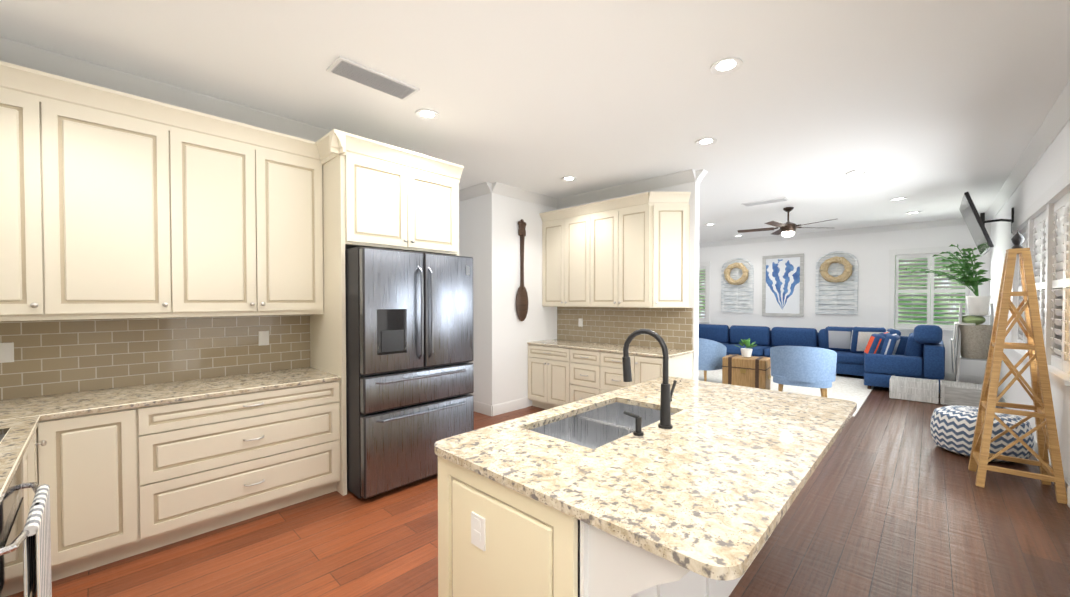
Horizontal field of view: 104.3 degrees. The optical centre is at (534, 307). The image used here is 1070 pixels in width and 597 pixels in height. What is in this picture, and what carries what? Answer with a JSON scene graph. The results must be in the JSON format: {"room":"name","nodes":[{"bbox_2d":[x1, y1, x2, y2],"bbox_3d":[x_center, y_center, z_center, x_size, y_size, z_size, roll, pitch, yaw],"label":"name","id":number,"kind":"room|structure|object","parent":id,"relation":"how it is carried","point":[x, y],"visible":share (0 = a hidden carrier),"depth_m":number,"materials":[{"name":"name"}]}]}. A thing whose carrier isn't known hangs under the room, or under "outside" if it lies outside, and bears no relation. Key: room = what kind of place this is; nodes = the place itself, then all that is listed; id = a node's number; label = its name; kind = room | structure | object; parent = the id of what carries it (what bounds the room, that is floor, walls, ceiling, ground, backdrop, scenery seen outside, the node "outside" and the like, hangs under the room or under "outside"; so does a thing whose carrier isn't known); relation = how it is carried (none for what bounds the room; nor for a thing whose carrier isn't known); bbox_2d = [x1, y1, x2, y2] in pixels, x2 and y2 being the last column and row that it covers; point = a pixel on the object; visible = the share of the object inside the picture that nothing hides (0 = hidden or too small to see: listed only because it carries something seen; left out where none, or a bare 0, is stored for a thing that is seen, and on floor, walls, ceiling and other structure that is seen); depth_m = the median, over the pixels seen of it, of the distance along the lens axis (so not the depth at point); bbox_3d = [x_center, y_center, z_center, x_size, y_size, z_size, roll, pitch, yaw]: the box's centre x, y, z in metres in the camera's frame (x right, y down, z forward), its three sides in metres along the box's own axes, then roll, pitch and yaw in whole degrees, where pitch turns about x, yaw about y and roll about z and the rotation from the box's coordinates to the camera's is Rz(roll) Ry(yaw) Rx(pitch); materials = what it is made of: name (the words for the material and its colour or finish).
{"room":"living room and kitchen","nodes":[
{"label":"living room and kitchen","id":0,"kind":"room"},
{"bbox_2d":[0,85,63,320],"bbox_3d":[-3.074,-0.556,2.230,0.347,1.210,0.704,1,1,44],"label":"upper cabinet","id":1,"kind":"object","parent":0,"relation":"attached to","point":[31,155],"depth_m":2.29,"materials":[{"name":"beige wood"}]},
{"bbox_2d":[60,101,187,316],"bbox_3d":[-2.687,-0.563,2.636,0.347,1.210,0.664,1,1,44],"label":"upper cabinet","id":2,"kind":"object","parent":0,"relation":"attached to","point":[126,214],"depth_m":2.55,"materials":[{"name":"beige wood"}]},
{"bbox_2d":[184,129,267,316],"bbox_3d":[-2.337,-0.569,3.003,0.347,1.210,0.599,1,1,44],"label":"upper cabinet","id":3,"kind":"object","parent":0,"relation":"attached to","point":[226,180],"depth_m":2.93,"materials":[{"name":"beige wood"}]},
{"bbox_2d":[268,149,327,312],"bbox_3d":[-2.033,-0.574,3.323,0.347,1.210,0.532,1,1,44],"label":"upper cabinet","id":4,"kind":"object","parent":0,"relation":"attached to","point":[297,187],"depth_m":3.25,"materials":[{"name":"beige wood"}]},
{"bbox_2d":[312,133,415,256],"bbox_3d":[-1.495,-0.904,3.613,0.715,0.820,0.576,1,1,44],"label":"upper cabinet","id":5,"kind":"object","parent":0,"relation":"attached to","point":[372,184],"depth_m":3.30,"materials":[{"name":"beige wood"}]},
{"bbox_2d":[416,153,459,255],"bbox_3d":[-1.183,-0.910,3.940,0.715,0.820,0.576,1,1,44],"label":"upper cabinet","id":6,"kind":"object","parent":0,"relation":"attached to","point":[437,181],"depth_m":3.74,"materials":[{"name":"beige wood"}]},
{"bbox_2d":[459,194,485,403],"bbox_3d":[-1.336,-0.107,6.182,2.030,3.000,0.120,1,1,44],"label":"wall","id":7,"kind":"structure","parent":0,"point":[472,227],"depth_m":5.56,"materials":[{"name":"white paint"}]},
{"bbox_2d":[459,182,495,200],"bbox_3d":[-1.314,-1.543,5.993,2.190,0.119,0.090,1,1,44],"label":"crown molding","id":8,"kind":"structure","parent":7,"relation":"attached to","point":[484,188],"depth_m":5.46,"materials":[{"name":"white wood"}]},
{"bbox_2d":[474,401,492,415],"bbox_3d":[-1.316,1.325,6.094,2.114,0.139,0.014,1,1,44],"label":"baseboard","id":9,"kind":"structure","parent":7,"relation":"attached to","point":[479,407],"depth_m":5.48,"materials":[{"name":"white wood"}]},
{"bbox_2d":[486,193,557,406],"bbox_3d":[-0.109,-0.102,5.912,0.120,3.000,1.420,1,1,44],"label":"wall","id":10,"kind":"structure","parent":0,"point":[509,334],"depth_m":5.60,"materials":[{"name":"white paint"}]},
{"bbox_2d":[493,397,527,415],"bbox_3d":[-0.330,1.333,5.607,0.014,0.139,0.640,1,1,44],"label":"baseboard","id":11,"kind":"structure","parent":10,"relation":"attached to","point":[497,409],"depth_m":5.60,"materials":[{"name":"white wood"}]},
{"bbox_2d":[516,219,527,320],"bbox_3d":[-0.176,-0.508,5.707,0.100,1.403,0.234,1,1,44],"label":"spoon","id":12,"kind":"object","parent":10,"relation":"attached to","point":[522,303],"visible":1,"depth_m":5.68,"materials":[{"name":"brown wood"}]},
{"bbox_2d":[495,182,559,208],"bbox_3d":[-0.109,-1.539,5.736,0.090,0.119,1.200,1,1,44],"label":"crown molding","id":13,"kind":"structure","parent":10,"relation":"attached to","point":[501,189],"depth_m":5.72,"materials":[{"name":"white wood"}]},
{"bbox_2d":[0,0,1069,242],"bbox_3d":[1.462,-1.621,5.550,7.320,0.050,12.040,1,1,44],"label":"ceiling","id":14,"kind":"structure","parent":0,"point":[932,110],"depth_m":2.86,"materials":[{"name":"white paint"}]},
{"bbox_2d":[0,37,330,141],"bbox_3d":[-2.252,-1.498,3.268,0.090,0.119,3.130,1,1,44],"label":"crown molding","id":15,"kind":"structure","parent":14,"relation":"attached to","point":[11,51],"depth_m":2.83,"materials":[{"name":"white wood"}]},
{"bbox_2d":[326,56,419,100],"bbox_3d":[-1.088,-1.540,2.830,0.220,0.021,0.550,1,1,44],"label":"ceiling vent","id":16,"kind":"object","parent":14,"relation":"in","point":[345,68],"depth_m":2.79,"materials":[{"name":"white metal"}]},
{"bbox_2d":[415,109,438,119],"bbox_3d":[-0.864,-1.553,3.338,0.207,0.011,0.194,1,1,44],"label":"recessed light","id":17,"kind":"object","parent":14,"relation":"in","point":[425,114],"depth_m":3.35,"materials":[{"name":"white"}]},
{"bbox_2d":[561,176,576,181],"bbox_3d":[0.417,-1.582,5.103,0.203,0.011,0.200,1,1,44],"label":"recessed light","id":18,"kind":"object","parent":14,"relation":"in","point":[568,178],"depth_m":5.11,"materials":[{"name":"white"}]},
{"bbox_2d":[695,137,716,145],"bbox_3d":[1.610,-1.563,3.914,0.190,0.011,0.213,1,1,44],"label":"recessed light","id":19,"kind":"object","parent":14,"relation":"in","point":[708,141],"depth_m":3.92,"materials":[{"name":"white"}]},
{"bbox_2d":[710,57,742,74],"bbox_3d":[1.218,-1.542,2.650,0.191,0.011,0.205,1,1,44],"label":"recessed light","id":20,"kind":"object","parent":14,"relation":"in","point":[726,65],"depth_m":2.66,"materials":[{"name":"white"}]},
{"bbox_2d":[742,197,788,205],"bbox_3d":[3.487,-1.598,6.315,0.600,0.021,0.200,1,1,44],"label":"ceiling vent","id":21,"kind":"object","parent":14,"relation":"in","point":[783,198],"depth_m":6.28,"materials":[{"name":"white metal"}]},
{"bbox_2d":[737,207,835,236],"bbox_3d":[4.076,-1.378,6.751,1.434,0.474,1.421,1,1,44],"label":"ceiling fan","id":22,"kind":"object","parent":14,"relation":"hanging from","point":[787,229],"visible":1,"depth_m":6.71,"materials":[{"name":"brown metal"}]},
{"bbox_2d":[847,170,866,175],"bbox_3d":[3.755,-1.578,4.853,0.180,0.011,0.223,1,1,44],"label":"recessed light","id":23,"kind":"object","parent":14,"relation":"in","point":[857,172],"depth_m":4.87,"materials":[{"name":"white"}]},
{"bbox_2d":[890,197,906,200],"bbox_3d":[5.352,-1.599,6.126,0.181,0.011,0.230,1,1,44],"label":"recessed light","id":24,"kind":"object","parent":14,"relation":"in","point":[901,198],"depth_m":6.16,"materials":[{"name":"white"}]},
{"bbox_2d":[36,373,1069,596],"bbox_3d":[1.462,1.428,5.601,7.320,0.050,12.040,1,1,44],"label":"floor","id":25,"kind":"structure","parent":0,"point":[892,499],"depth_m":2.58,"materials":[{"name":"brown wood"}]},
{"bbox_2d":[0,537,3,596],"bbox_3d":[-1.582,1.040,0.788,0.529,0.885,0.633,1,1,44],"label":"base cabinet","id":26,"kind":"object","parent":25,"relation":"on","point":[1,538],"depth_m":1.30,"materials":[{"name":"beige wood"}]},
{"bbox_2d":[0,441,35,596],"bbox_3d":[-2.075,1.033,1.257,0.833,0.885,0.633,1,1,44],"label":"range oven","id":27,"kind":"object","parent":25,"relation":"on","point":[17,527],"depth_m":1.48,"materials":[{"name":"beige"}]},
{"bbox_2d":[0,429,39,596],"bbox_3d":[-2.445,1.027,1.609,0.313,0.885,0.633,1,1,44],"label":"base cabinet","id":28,"kind":"object","parent":25,"relation":"on","point":[17,434],"depth_m":1.80,"materials":[{"name":"beige"}]},
{"bbox_2d":[0,417,59,596],"bbox_3d":[-2.593,1.024,1.789,0.393,0.885,0.690,1,1,44],"label":"base cabinet","id":29,"kind":"object","parent":25,"relation":"on","point":[47,432],"depth_m":2.12,"materials":[{"name":"beige wood"}]},
{"bbox_2d":[60,389,143,578],"bbox_3d":[-2.623,1.013,2.448,0.735,0.885,0.389,1,1,44],"label":"base cabinet","id":30,"kind":"object","parent":25,"relation":"on","point":[102,434],"depth_m":2.29,"materials":[{"name":"beige wood"}]},
{"bbox_2d":[136,369,343,551],"bbox_3d":[-2.146,1.004,2.999,0.667,0.885,1.195,1,1,44],"label":"base cabinet","id":31,"kind":"object","parent":25,"relation":"on","point":[219,452],"depth_m":2.74,"materials":[{"name":"beige wood"}]},
{"bbox_2d":[345,247,473,498],"bbox_3d":[-1.211,0.490,3.677,0.979,1.890,1.006,1,1,44],"label":"fridge","id":32,"kind":"object","parent":25,"relation":"on","point":[409,366],"visible":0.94,"depth_m":3.24,"materials":[{"name":"grey metal"}]},
{"bbox_2d":[527,339,578,408],"bbox_3d":[0.392,0.957,5.816,0.758,0.885,0.647,1,1,44],"label":"base cabinet","id":33,"kind":"object","parent":25,"relation":"on","point":[545,360],"depth_m":5.62,"materials":[{"name":"beige wood"}]},
{"bbox_2d":[563,343,618,404],"bbox_3d":[0.812,0.964,5.416,0.528,0.885,0.647,1,1,44],"label":"base cabinet","id":34,"kind":"object","parent":25,"relation":"on","point":[581,363],"depth_m":5.22,"materials":[{"name":"beige wood"}]},
{"bbox_2d":[438,401,814,596],"bbox_3d":[0.659,1.019,2.101,1.086,0.885,2.051,1,1,44],"label":"kitchen island","id":35,"kind":"object","parent":25,"relation":"on","point":[494,541],"depth_m":1.44,"materials":[{"name":"beige"}]},
{"bbox_2d":[434,421,785,592],"bbox_3d":[0.132,0.572,1.433,1.180,0.030,0.410,1,1,44],"label":"island countertop","id":36,"kind":"structure","parent":35,"relation":"on","point":[715,533],"depth_m":1.23,"materials":[{"name":"beige stone"}]},
{"bbox_2d":[510,393,833,511],"bbox_3d":[0.556,0.565,1.879,1.180,0.030,0.820,1,1,44],"label":"island countertop","id":37,"kind":"structure","parent":35,"relation":"on","point":[768,462],"depth_m":1.63,"materials":[{"name":"beige stone"}]},
{"bbox_2d":[606,377,856,440],"bbox_3d":[1.135,0.555,2.487,1.180,0.030,0.860,1,1,44],"label":"island countertop","id":38,"kind":"structure","parent":35,"relation":"on","point":[826,416],"depth_m":2.32,"materials":[{"name":"beige stone"}]},
{"bbox_2d":[599,347,658,394],"bbox_3d":[1.195,0.970,5.052,0.528,0.885,0.647,1,1,44],"label":"base cabinet","id":39,"kind":"object","parent":25,"relation":"on","point":[610,361],"depth_m":4.90,"materials":[{"name":"beige wood"}]},
{"bbox_2d":[631,347,693,385],"bbox_3d":[1.481,0.974,4.779,0.390,0.885,0.647,1,1,44],"label":"base cabinet","id":40,"kind":"object","parent":25,"relation":"on","point":[645,365],"depth_m":4.61,"materials":[{"name":"beige wood"}]},
{"bbox_2d":[698,369,873,416],"bbox_3d":[4.093,1.363,7.652,3.200,0.011,3.300,1,1,44],"label":"rug","id":41,"kind":"object","parent":25,"relation":"on","point":[857,391],"visible":0.21,"depth_m":7.02,"materials":[{"name":"white carpet"}]},
{"bbox_2d":[698,338,726,380],"bbox_3d":[3.036,0.934,7.588,0.831,0.848,0.851,1,1,44],"label":"armchair","id":42,"kind":"object","parent":41,"relation":"on","point":[712,353],"visible":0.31,"depth_m":7.20,"materials":[{"name":"blue fabric"}]},
{"bbox_2d":[722,338,770,389],"bbox_3d":[3.487,0.939,6.864,0.698,0.862,0.463,1,1,39],"label":"side table","id":43,"kind":"object","parent":41,"relation":"on","point":[746,369],"visible":0.98,"depth_m":6.72,"materials":[{"name":"brown wood"}]},
{"bbox_2d":[770,346,836,396],"bbox_3d":[3.938,0.958,6.139,0.832,0.848,0.833,1,1,44],"label":"armchair","id":44,"kind":"object","parent":41,"relation":"on","point":[811,367],"visible":0.94,"depth_m":5.80,"materials":[{"name":"blue fabric"}]},
{"bbox_2d":[699,324,944,396],"bbox_3d":[5.184,0.788,8.709,4.810,1.098,2.010,1,1,44],"label":"sectional sofa","id":45,"kind":"object","parent":25,"relation":"on","point":[877,356],"visible":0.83,"depth_m":7.97,"materials":[{"name":"blue fabric"}]},
{"bbox_2d":[889,375,938,403],"bbox_3d":[5.759,1.240,6.326,0.540,0.298,0.420,1,1,44],"label":"crate","id":46,"kind":"object","parent":25,"relation":"on","point":[927,391],"depth_m":6.22,"materials":[{"name":"white wood"}]},
{"bbox_2d":[906,244,993,381],"bbox_3d":[6.561,0.212,6.605,1.026,2.352,1.000,1,1,44],"label":"potted plant","id":47,"kind":"object","parent":25,"relation":"on","point":[973,338],"visible":0.98,"depth_m":6.30,"materials":[{"name":"green plant"}]},
{"bbox_2d":[940,380,995,407],"bbox_3d":[6.174,1.246,5.949,0.540,0.298,0.435,1,1,44],"label":"crate","id":48,"kind":"object","parent":25,"relation":"on","point":[951,392],"depth_m":5.87,"materials":[{"name":"white wood"}]},
{"bbox_2d":[930,405,1033,462],"bbox_3d":[4.343,1.217,4.069,0.694,0.420,0.694,1,1,44],"label":"pouf","id":49,"kind":"object","parent":25,"relation":"on","point":[952,427],"visible":0.6,"depth_m":3.92,"materials":[{"name":"fabric"}]},
{"bbox_2d":[968,231,1066,503],"bbox_3d":[3.876,0.411,3.355,0.465,2.062,0.465,1,1,41],"label":"obelisk","id":50,"kind":"object","parent":25,"relation":"on","point":[1043,414],"visible":1,"depth_m":3.32,"materials":[{"name":"brown wood"}]},
{"bbox_2d":[558,181,699,379],"bbox_3d":[1.143,-0.097,5.617,2.100,3.000,0.120,1,1,44],"label":"wall","id":51,"kind":"structure","parent":0,"point":[693,188],"depth_m":4.88,"materials":[{"name":"white paint"}]},
{"bbox_2d":[542,215,582,306],"bbox_3d":[0.553,-0.616,5.844,0.916,1.210,0.347,1,1,44],"label":"upper cabinet","id":52,"kind":"object","parent":51,"relation":"attached to","point":[562,239],"depth_m":5.76,"materials":[{"name":"beige wood"}]},
{"bbox_2d":[583,203,650,310],"bbox_3d":[1.126,-0.607,5.298,0.916,1.210,0.347,1,1,44],"label":"upper cabinet","id":53,"kind":"object","parent":51,"relation":"attached to","point":[615,273],"depth_m":5.15,"materials":[{"name":"beige wood"}]},
{"bbox_2d":[560,169,703,207],"bbox_3d":[1.103,-1.535,5.486,2.190,0.119,0.090,1,1,44],"label":"crown molding","id":54,"kind":"structure","parent":51,"relation":"attached to","point":[687,176],"depth_m":5.31,"materials":[{"name":"white wood"}]},
{"bbox_2d":[651,199,690,310],"bbox_3d":[1.554,-0.600,4.890,0.389,1.210,0.347,1,1,44],"label":"upper cabinet","id":55,"kind":"object","parent":51,"relation":"attached to","point":[670,218],"depth_m":4.86,"materials":[{"name":"beige wood"}]},
{"bbox_2d":[699,223,990,375],"bbox_3d":[5.738,-0.165,9.733,6.620,3.000,0.120,1,1,44],"label":"wall","id":56,"kind":"structure","parent":0,"point":[869,252],"depth_m":8.74,"materials":[{"name":"white paint"}]},
{"bbox_2d":[699,261,710,323],"bbox_3d":[4.206,-0.359,11.151,1.020,1.680,0.165,1,1,44],"label":"window","id":57,"kind":"structure","parent":56,"relation":"in","point":[704,292],"depth_m":10.90,"materials":[{"name":"white"}]},
{"bbox_2d":[721,258,753,312],"bbox_3d":[4.958,-0.549,10.256,0.740,1.350,0.183,1,1,44],"label":"wall decoration","id":58,"kind":"object","parent":56,"relation":"attached to","point":[737,282],"visible":1,"depth_m":10.26,"materials":[{"name":"white wood"}]},
{"bbox_2d":[762,253,803,316],"bbox_3d":[5.726,-0.504,9.627,0.840,1.420,0.038,1,1,44],"label":"picture","id":59,"kind":"object","parent":56,"relation":"attached to","point":[782,285],"visible":0.96,"depth_m":9.61},
{"bbox_2d":[699,218,965,247],"bbox_3d":[5.666,-1.603,9.633,6.380,0.119,0.090,1,1,44],"label":"crown molding","id":60,"kind":"structure","parent":56,"relation":"attached to","point":[958,221],"depth_m":8.77,"materials":[{"name":"white wood"}]},
{"bbox_2d":[815,251,857,314],"bbox_3d":[6.414,-0.526,8.870,0.740,1.350,0.183,1,1,44],"label":"wall decoration","id":61,"kind":"object","parent":56,"relation":"attached to","point":[836,291],"visible":1,"depth_m":8.88,"materials":[{"name":"white wood"}]},
{"bbox_2d":[887,244,977,336],"bbox_3d":[7.563,-0.306,7.956,1.250,1.680,0.165,1,1,44],"label":"window","id":62,"kind":"structure","parent":56,"relation":"in","point":[916,298],"depth_m":8.01,"materials":[{"name":"white"}]},
{"bbox_2d":[944,373,983,383],"bbox_3d":[5.736,1.265,9.667,6.500,0.139,0.014,1,1,44],"label":"baseboard","id":63,"kind":"structure","parent":56,"relation":"attached to","point":[948,376],"depth_m":7.61,"materials":[{"name":"white wood"}]},
{"bbox_2d":[989,120,1069,484],"bbox_3d":[4.069,-0.055,3.094,0.120,3.000,12.040,1,1,44],"label":"wall","id":64,"kind":"structure","parent":0,"point":[1051,167],"depth_m":4.43,"materials":[{"name":"white paint"}]},
{"bbox_2d":[959,192,1013,255],"bbox_3d":[5.881,-1.074,5.412,0.471,0.703,1.250,1,1,44],"label":"wall-mounted tv","id":65,"kind":"object","parent":64,"relation":"attached to","point":[975,221],"visible":0.98,"depth_m":5.31,"materials":[{"name":"black plastic"}]},
{"bbox_2d":[985,79,1069,222],"bbox_3d":[3.994,-1.496,3.142,0.090,0.119,11.800,1,1,44],"label":"crown molding","id":66,"kind":"structure","parent":64,"relation":"attached to","point":[1054,122],"depth_m":3.92,"materials":[{"name":"white wood"}]},
{"bbox_2d":[997,390,1069,507],"bbox_3d":[5.910,1.340,5.148,0.014,0.139,6.240,1,1,44],"label":"baseboard","id":67,"kind":"structure","parent":64,"relation":"attached to","point":[1002,399],"depth_m":3.91,"materials":[{"name":"white wood"}]},
{"bbox_2d":[1008,169,1069,395],"bbox_3d":[4.981,-0.207,4.088,0.165,1.670,3.220,1,1,44],"label":"window","id":68,"kind":"structure","parent":64,"relation":"in","point":[1046,234],"depth_m":3.69,"materials":[{"name":"white"}]}
]}

